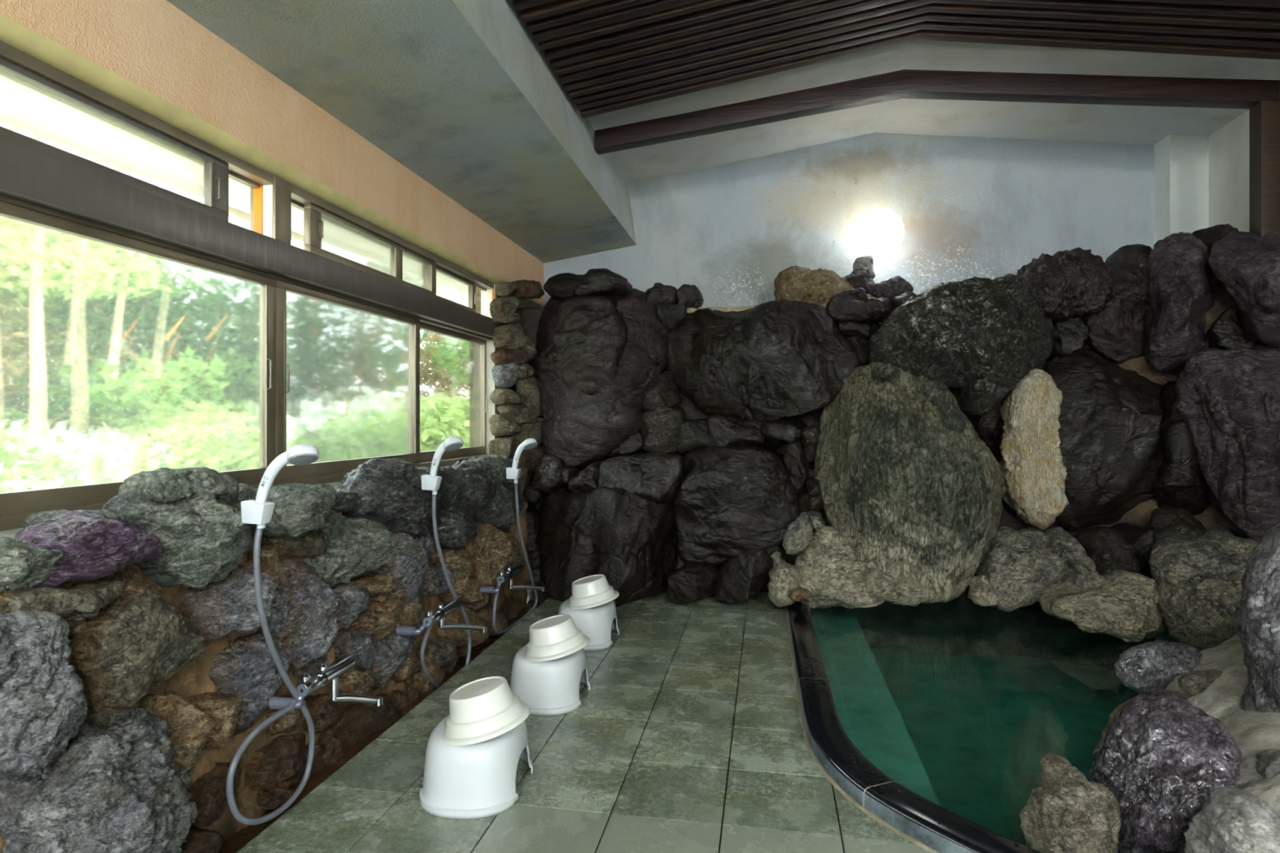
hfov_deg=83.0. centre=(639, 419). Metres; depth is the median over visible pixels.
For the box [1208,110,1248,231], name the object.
wall
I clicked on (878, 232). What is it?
wall lamp
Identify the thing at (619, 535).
boulder
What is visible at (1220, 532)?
boulder
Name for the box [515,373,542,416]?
stone
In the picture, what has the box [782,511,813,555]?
boulder
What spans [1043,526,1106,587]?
boulder
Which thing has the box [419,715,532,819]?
stool
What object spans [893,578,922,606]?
boulder
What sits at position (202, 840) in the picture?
stone
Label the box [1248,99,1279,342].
timber post
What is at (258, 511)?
shower
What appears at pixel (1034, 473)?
boulder
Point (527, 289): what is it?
stone
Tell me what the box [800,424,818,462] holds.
boulder
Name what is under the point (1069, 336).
boulder
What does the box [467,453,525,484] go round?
stone
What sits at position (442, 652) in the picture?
stone
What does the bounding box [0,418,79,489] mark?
shrub
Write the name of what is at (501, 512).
stone
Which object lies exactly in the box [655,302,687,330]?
boulder
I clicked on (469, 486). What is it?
stone
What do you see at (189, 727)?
stone
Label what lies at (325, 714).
stone
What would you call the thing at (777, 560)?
boulder
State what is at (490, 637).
stone
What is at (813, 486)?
boulder
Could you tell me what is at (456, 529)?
stone
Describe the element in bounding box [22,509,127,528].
stone
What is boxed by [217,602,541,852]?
floor
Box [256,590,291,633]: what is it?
stone
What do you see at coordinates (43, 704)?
stone
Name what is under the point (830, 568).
boulder
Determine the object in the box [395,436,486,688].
shower
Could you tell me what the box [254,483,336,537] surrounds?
stone
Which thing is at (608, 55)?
ceiling
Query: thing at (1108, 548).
boulder
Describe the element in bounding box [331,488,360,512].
stone
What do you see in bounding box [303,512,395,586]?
stone
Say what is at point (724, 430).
boulder
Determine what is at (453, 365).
window
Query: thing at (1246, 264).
boulder
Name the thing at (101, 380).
tree
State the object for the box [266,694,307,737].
stone
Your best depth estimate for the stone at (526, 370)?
4.40 m
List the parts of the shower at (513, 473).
knob, lever, spout, spray plate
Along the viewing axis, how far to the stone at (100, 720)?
1.50 m
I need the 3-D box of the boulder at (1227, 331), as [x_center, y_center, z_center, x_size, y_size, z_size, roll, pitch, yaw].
[2.980,-0.434,3.651,0.195,0.255,0.304,0,0,34]
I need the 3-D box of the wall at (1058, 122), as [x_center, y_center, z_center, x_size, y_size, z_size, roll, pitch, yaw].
[1.040,-1.918,1.311,4.208,0.606,7.544,0,0,10]
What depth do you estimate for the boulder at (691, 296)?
4.31 m
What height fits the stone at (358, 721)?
0.180 m
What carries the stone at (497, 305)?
on the stone at (506, 317)
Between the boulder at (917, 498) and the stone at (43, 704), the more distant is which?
the boulder at (917, 498)
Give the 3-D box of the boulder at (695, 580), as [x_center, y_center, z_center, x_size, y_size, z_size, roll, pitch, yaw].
[0.310,0.932,4.146,0.303,0.243,0.301,0,0,10]
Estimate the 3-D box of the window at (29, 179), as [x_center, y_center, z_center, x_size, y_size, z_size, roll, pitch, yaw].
[-1.473,-0.288,1.216,0.135,1.057,6.481,0,0,10]
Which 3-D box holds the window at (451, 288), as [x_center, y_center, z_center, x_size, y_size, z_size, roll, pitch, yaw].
[-1.015,-0.688,3.909,0.044,0.202,0.616,0,0,10]
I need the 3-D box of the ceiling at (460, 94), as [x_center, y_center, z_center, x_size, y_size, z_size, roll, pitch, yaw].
[-1.123,-1.431,1.592,0.934,0.660,7.344,0,0,10]
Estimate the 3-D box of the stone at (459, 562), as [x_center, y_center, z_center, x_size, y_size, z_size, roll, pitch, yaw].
[-0.870,0.709,3.302,0.219,0.261,0.274,0,0,10]
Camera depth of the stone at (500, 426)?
4.26 m
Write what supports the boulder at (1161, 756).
on the rock at (1254, 732)
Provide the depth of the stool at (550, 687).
2.59 m
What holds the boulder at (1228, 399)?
on the boulder at (1173, 561)
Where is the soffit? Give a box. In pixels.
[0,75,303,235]
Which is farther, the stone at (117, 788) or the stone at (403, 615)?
the stone at (403, 615)
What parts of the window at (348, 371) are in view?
pull handle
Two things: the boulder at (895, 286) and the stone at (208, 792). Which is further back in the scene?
the boulder at (895, 286)
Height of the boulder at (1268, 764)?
0.228 m
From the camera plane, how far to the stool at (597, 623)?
3.31 m
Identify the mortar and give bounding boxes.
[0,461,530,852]
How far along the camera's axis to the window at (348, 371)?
2.85 m
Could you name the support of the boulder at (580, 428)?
attached to the wall at (967, 207)
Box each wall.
[0,0,543,438]
[541,132,1154,323]
[586,39,1279,184]
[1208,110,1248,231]
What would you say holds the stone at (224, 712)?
attached to the wall
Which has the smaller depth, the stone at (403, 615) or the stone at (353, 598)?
the stone at (353, 598)
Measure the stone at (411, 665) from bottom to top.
0.232 m
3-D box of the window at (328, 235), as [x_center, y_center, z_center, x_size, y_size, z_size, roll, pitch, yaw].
[-1.148,-0.688,2.970,0.044,0.202,0.675,0,0,10]
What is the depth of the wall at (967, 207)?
4.83 m
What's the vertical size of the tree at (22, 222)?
4.001 m
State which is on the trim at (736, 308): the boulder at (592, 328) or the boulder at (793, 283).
the boulder at (793, 283)
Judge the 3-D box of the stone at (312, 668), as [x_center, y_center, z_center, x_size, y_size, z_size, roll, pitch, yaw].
[-1.065,0.760,2.282,0.137,0.140,0.146,0,0,10]
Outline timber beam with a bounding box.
[594,69,1279,154]
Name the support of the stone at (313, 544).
on the stone at (309, 633)
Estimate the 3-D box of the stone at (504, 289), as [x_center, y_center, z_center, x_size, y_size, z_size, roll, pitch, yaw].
[-0.789,-0.779,4.335,0.134,0.098,0.108,0,0,27]
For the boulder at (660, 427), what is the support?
on the boulder at (655, 477)
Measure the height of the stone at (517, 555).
0.278 m
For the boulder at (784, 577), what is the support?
on the curb
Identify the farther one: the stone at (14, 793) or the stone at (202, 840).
the stone at (202, 840)
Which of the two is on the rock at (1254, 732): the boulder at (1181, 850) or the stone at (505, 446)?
the boulder at (1181, 850)
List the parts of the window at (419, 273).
pane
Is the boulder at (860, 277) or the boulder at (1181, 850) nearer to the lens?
the boulder at (1181, 850)
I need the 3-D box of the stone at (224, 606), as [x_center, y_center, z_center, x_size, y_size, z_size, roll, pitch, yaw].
[-1.103,0.484,1.911,0.273,0.190,0.226,0,0,10]
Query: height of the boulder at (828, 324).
0.450 m
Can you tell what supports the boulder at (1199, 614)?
on the rock at (1254, 732)
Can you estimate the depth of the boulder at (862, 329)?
4.17 m
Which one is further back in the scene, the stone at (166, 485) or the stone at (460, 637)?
the stone at (460, 637)
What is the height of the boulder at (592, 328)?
0.599 m
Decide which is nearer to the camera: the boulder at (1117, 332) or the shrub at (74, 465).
the boulder at (1117, 332)
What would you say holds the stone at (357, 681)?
on the stone at (358, 721)
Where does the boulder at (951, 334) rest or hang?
on the boulder at (917, 498)
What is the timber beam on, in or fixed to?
attached to the wall at (1058, 122)
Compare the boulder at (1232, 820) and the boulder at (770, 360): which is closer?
the boulder at (1232, 820)
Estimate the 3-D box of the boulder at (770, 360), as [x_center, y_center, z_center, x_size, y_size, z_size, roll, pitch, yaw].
[0.692,-0.337,4.267,1.140,0.734,0.507,0,0,6]
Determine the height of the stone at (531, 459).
0.183 m
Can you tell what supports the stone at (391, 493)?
on the stone at (407, 568)
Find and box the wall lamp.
[852,207,904,257]
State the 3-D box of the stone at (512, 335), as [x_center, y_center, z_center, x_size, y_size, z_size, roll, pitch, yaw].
[-0.795,-0.494,4.357,0.152,0.171,0.225,0,0,44]
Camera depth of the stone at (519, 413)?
4.36 m
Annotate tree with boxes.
[0,288,204,442]
[21,222,52,440]
[87,315,209,435]
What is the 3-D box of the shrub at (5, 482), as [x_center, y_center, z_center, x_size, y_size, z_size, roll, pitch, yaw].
[-3.665,0.676,3.946,1.244,0.982,1.336,0,0,-37]
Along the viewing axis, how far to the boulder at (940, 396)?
3.81 m
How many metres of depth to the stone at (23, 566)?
1.34 m
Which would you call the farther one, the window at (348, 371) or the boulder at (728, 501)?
the boulder at (728, 501)
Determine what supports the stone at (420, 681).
on the floor at (234, 843)
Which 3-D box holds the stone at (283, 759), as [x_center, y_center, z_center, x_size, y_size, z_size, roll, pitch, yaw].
[-1.087,1.018,2.137,0.181,0.173,0.278,0,0,10]
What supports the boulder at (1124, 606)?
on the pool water
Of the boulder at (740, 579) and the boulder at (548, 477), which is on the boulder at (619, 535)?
the boulder at (548, 477)
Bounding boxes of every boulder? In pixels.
[522,484,542,502]
[524,503,549,603]
[524,533,538,553]
[530,454,565,493]
[534,288,669,470]
[539,486,677,608]
[542,268,632,300]
[551,295,627,395]
[561,466,578,485]
[567,459,603,493]
[596,450,685,504]
[604,431,644,458]
[640,369,682,411]
[640,405,686,453]
[644,282,677,304]
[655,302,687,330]
[665,299,860,422]
[666,560,719,604]
[672,444,800,566]
[675,284,703,309]
[675,417,713,453]
[706,413,766,446]
[713,544,786,603]
[760,417,808,450]
[767,561,800,607]
[770,545,785,567]
[773,265,853,304]
[777,440,808,491]
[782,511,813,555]
[789,586,810,601]
[795,525,884,608]
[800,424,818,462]
[805,476,821,496]
[807,494,823,511]
[807,510,825,532]
[808,303,845,350]
[813,361,1004,603]
[826,288,894,323]
[835,320,879,337]
[844,266,877,297]
[844,336,870,366]
[852,255,875,279]
[865,567,900,604]
[866,273,1053,392]
[871,362,901,380]
[875,275,913,299]
[892,291,915,309]
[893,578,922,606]
[915,379,965,432]
[960,373,1013,415]
[967,575,999,606]
[973,395,1014,511]
[975,526,1067,611]
[999,368,1068,529]
[1016,247,1114,322]
[1018,775,1121,852]
[1037,569,1167,642]
[1039,752,1088,786]
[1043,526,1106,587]
[1044,346,1165,529]
[1047,317,1088,359]
[1074,526,1141,576]
[1082,244,1151,364]
[1088,688,1242,852]
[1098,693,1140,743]
[1109,522,1154,576]
[1113,640,1202,693]
[1143,231,1214,374]
[1148,507,1206,542]
[1148,535,1261,590]
[1151,381,1210,515]
[1155,572,1243,652]
[1173,344,1279,540]
[1177,668,1222,698]
[1178,841,1186,852]
[1183,786,1279,852]
[1191,223,1238,272]
[1201,526,1235,538]
[1207,306,1255,350]
[1208,231,1279,347]
[1233,521,1279,713]
[1255,748,1279,778]
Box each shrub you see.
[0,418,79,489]
[0,419,122,484]
[0,423,10,492]
[4,478,86,488]
[160,400,208,451]
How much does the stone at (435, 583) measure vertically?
0.164 m
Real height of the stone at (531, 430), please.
0.237 m
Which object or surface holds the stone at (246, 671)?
attached to the wall
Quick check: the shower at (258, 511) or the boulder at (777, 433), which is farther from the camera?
the boulder at (777, 433)
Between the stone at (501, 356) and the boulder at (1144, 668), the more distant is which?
the stone at (501, 356)
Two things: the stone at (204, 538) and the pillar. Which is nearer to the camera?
the stone at (204, 538)
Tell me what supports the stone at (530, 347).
on the stone at (501, 356)
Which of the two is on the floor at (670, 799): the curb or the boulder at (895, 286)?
the curb
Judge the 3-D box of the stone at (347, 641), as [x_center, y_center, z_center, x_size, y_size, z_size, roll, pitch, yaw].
[-1.010,0.790,2.486,0.178,0.161,0.158,0,0,10]
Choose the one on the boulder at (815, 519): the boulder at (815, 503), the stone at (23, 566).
the boulder at (815, 503)
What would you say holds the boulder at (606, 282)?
on the boulder at (580, 428)
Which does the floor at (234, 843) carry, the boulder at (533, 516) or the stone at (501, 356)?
the boulder at (533, 516)
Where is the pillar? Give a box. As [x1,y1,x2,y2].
[1154,133,1208,244]
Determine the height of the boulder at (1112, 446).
1.004 m
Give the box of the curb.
[785,600,1042,852]
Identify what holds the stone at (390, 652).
on the stone at (358, 721)
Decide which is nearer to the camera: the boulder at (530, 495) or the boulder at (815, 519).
the boulder at (815, 519)
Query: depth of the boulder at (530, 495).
4.34 m
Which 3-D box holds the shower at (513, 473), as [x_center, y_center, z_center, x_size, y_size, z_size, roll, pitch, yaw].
[-0.586,0.578,3.692,0.175,0.964,0.646,0,0,15]
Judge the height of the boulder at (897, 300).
0.113 m
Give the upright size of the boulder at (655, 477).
0.305 m
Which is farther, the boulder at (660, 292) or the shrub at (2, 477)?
the boulder at (660, 292)
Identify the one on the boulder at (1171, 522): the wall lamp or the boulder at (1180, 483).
the boulder at (1180, 483)
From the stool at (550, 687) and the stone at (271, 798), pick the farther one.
the stool at (550, 687)
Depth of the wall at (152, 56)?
2.25 m
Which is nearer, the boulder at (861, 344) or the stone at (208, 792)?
the stone at (208, 792)
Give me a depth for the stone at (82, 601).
1.41 m
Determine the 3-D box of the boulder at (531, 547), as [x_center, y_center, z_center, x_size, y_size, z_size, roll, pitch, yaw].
[-0.668,0.764,4.469,0.119,0.178,0.235,0,0,10]
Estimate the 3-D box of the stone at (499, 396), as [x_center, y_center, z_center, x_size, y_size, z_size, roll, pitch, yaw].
[-0.791,-0.137,4.342,0.181,0.107,0.227,0,0,35]
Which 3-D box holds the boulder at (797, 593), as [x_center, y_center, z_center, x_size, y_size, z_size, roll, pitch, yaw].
[0.832,0.910,3.765,0.111,0.068,0.135,0,0,10]
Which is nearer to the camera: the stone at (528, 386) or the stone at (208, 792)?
the stone at (208, 792)
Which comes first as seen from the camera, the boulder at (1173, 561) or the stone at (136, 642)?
the stone at (136, 642)
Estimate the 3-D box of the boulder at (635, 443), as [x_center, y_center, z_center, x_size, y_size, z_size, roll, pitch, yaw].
[-0.105,0.158,4.336,0.287,0.168,0.204,0,0,10]
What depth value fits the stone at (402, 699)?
2.82 m
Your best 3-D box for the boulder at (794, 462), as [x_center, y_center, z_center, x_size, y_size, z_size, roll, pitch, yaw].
[0.875,0.268,4.152,0.180,0.306,0.252,0,0,10]
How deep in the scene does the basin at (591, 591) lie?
3.35 m
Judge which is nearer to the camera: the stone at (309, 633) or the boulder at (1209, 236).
the stone at (309, 633)
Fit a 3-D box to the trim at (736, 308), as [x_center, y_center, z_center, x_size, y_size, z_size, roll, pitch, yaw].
[0.944,-0.659,4.608,1.219,0.032,0.684,0,0,10]
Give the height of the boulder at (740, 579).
0.356 m
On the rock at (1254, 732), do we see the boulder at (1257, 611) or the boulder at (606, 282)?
the boulder at (1257, 611)
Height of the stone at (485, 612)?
0.220 m
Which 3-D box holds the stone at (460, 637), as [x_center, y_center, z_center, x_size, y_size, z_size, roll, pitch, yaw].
[-0.842,0.972,3.398,0.223,0.204,0.351,0,0,10]
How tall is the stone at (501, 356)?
0.121 m
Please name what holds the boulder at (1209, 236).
on the boulder at (1180, 291)
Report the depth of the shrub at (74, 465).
6.30 m
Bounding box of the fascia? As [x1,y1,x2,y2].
[0,115,303,244]
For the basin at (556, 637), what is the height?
0.148 m
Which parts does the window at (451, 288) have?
pane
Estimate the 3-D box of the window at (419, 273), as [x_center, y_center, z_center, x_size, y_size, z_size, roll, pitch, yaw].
[-1.075,-0.688,3.455,0.030,0.202,0.399,0,0,10]
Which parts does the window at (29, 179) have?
sill, rail, rail, post, post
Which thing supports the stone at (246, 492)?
attached to the wall
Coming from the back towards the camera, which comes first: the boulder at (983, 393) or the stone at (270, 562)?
the boulder at (983, 393)
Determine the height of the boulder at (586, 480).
0.202 m
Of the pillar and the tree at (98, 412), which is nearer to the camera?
the pillar
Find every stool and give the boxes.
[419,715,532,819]
[510,644,590,715]
[557,598,619,650]
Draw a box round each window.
[0,40,501,531]
[0,57,228,222]
[0,200,275,515]
[275,279,419,480]
[303,203,402,285]
[402,247,435,297]
[419,322,486,462]
[435,266,475,312]
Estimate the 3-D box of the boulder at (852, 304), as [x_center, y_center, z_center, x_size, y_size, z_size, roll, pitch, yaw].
[1.270,-0.637,4.153,0.409,0.173,0.410,0,0,10]
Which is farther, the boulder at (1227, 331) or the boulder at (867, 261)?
the boulder at (867, 261)
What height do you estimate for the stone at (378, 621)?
0.138 m
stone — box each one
[0,536,63,592]
[0,574,127,631]
[0,608,87,780]
[0,706,198,852]
[0,774,44,813]
[13,509,162,587]
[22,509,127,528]
[67,567,206,715]
[80,711,111,728]
[102,491,251,588]
[118,466,239,503]
[138,690,215,775]
[178,564,279,642]
[180,827,222,852]
[183,692,241,750]
[187,762,242,828]
[208,632,288,736]
[220,483,263,551]
[244,732,306,791]
[246,543,285,582]
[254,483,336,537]
[254,785,296,810]
[256,555,339,670]
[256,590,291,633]
[260,528,330,557]
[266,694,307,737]
[292,653,328,679]
[300,735,346,779]
[302,692,343,737]
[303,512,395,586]
[330,693,399,746]
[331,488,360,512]
[331,581,369,628]
[332,628,374,669]
[337,457,443,539]
[338,667,374,695]
[349,604,394,640]
[350,573,393,602]
[369,532,435,607]
[370,634,412,689]
[371,593,425,635]
[388,686,419,709]
[390,635,420,682]
[404,662,444,693]
[415,635,457,675]
[419,459,496,515]
[421,561,454,596]
[430,547,472,602]
[432,509,477,549]
[443,606,491,647]
[459,522,512,586]
[460,579,489,609]
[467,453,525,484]
[471,635,496,648]
[472,480,524,531]
[476,606,508,636]
[488,413,523,437]
[488,435,517,457]
[489,296,519,318]
[489,388,525,404]
[490,346,529,364]
[491,362,519,388]
[492,310,519,323]
[492,323,528,350]
[496,281,518,297]
[497,403,538,423]
[505,533,528,572]
[509,445,547,471]
[511,279,544,299]
[511,417,544,450]
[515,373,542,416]
[516,363,533,379]
[520,335,537,359]
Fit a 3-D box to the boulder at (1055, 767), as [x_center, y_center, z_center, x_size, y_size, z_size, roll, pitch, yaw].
[1.153,0.987,1.956,0.127,0.141,0.136,0,0,32]
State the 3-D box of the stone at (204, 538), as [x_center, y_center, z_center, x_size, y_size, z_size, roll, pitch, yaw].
[-1.132,0.291,1.820,0.284,0.242,0.342,0,0,10]
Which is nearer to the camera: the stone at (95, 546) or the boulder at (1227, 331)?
the stone at (95, 546)
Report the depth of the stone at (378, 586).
2.61 m
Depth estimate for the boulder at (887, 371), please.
3.77 m
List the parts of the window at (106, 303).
pull handle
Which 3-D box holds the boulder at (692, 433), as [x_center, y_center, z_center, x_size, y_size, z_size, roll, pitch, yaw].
[0.351,0.099,4.295,0.270,0.209,0.271,0,0,10]
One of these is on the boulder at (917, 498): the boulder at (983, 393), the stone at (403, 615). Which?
the boulder at (983, 393)
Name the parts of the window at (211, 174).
pane, pull handle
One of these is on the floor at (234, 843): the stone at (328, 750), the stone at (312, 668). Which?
the stone at (328, 750)
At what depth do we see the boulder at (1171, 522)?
3.65 m
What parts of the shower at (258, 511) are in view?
spray plate, knob, knob, lever, spout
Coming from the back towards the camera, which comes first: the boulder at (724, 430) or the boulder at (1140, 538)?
the boulder at (724, 430)
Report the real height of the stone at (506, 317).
0.095 m
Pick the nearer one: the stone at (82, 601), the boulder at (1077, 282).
the stone at (82, 601)
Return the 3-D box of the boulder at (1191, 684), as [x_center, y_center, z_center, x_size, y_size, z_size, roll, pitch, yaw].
[1.970,0.930,2.460,0.237,0.165,0.224,0,0,10]
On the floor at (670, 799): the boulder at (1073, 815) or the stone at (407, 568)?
the boulder at (1073, 815)
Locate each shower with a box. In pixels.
[226,444,382,825]
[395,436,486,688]
[480,438,545,634]
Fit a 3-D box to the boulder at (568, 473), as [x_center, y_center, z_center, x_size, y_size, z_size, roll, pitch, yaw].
[-0.425,0.340,4.367,0.084,0.116,0.220,0,0,10]
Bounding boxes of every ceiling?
[166,0,636,262]
[513,0,1279,118]
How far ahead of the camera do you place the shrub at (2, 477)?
2.49 m
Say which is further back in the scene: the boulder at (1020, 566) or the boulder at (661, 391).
the boulder at (661, 391)
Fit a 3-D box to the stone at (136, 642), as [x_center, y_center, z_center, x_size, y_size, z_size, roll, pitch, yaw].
[-1.153,0.489,1.622,0.286,0.339,0.387,0,0,14]
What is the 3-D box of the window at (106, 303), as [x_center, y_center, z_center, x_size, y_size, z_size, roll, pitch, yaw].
[-1.349,-0.133,1.834,0.044,0.690,1.253,0,0,10]
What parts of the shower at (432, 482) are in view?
knob, knob, lever, spray plate, spout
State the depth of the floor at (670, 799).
2.51 m
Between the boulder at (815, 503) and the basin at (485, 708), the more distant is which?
the boulder at (815, 503)
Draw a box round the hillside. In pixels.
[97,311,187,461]
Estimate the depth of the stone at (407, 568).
2.73 m
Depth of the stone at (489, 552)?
3.49 m
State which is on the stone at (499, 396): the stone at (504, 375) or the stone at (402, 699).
the stone at (504, 375)
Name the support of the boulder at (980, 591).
attached to the boulder at (917, 498)
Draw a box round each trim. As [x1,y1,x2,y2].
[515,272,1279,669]
[687,303,826,313]
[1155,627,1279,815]
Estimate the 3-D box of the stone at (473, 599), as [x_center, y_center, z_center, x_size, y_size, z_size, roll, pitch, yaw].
[-0.822,0.827,3.478,0.201,0.183,0.305,0,0,10]
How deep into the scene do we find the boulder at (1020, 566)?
3.71 m
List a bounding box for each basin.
[442,675,530,746]
[524,614,590,662]
[568,574,619,609]
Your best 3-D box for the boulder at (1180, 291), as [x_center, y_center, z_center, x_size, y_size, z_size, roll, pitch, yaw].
[2.812,-0.598,3.775,0.322,0.745,0.509,0,0,36]
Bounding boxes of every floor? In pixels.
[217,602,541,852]
[235,588,1139,852]
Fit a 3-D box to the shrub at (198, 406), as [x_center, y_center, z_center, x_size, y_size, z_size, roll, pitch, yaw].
[-3.565,0.497,5.869,1.043,1.337,1.505,0,0,-39]
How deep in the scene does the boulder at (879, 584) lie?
3.69 m
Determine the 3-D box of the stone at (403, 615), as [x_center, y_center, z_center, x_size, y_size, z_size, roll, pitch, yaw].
[-0.966,0.766,2.818,0.188,0.224,0.312,0,0,8]
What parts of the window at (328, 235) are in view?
pull handle, pane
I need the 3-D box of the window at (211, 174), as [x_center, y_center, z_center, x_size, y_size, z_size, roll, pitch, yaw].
[-1.381,-0.688,1.654,0.044,0.202,1.186,0,0,10]

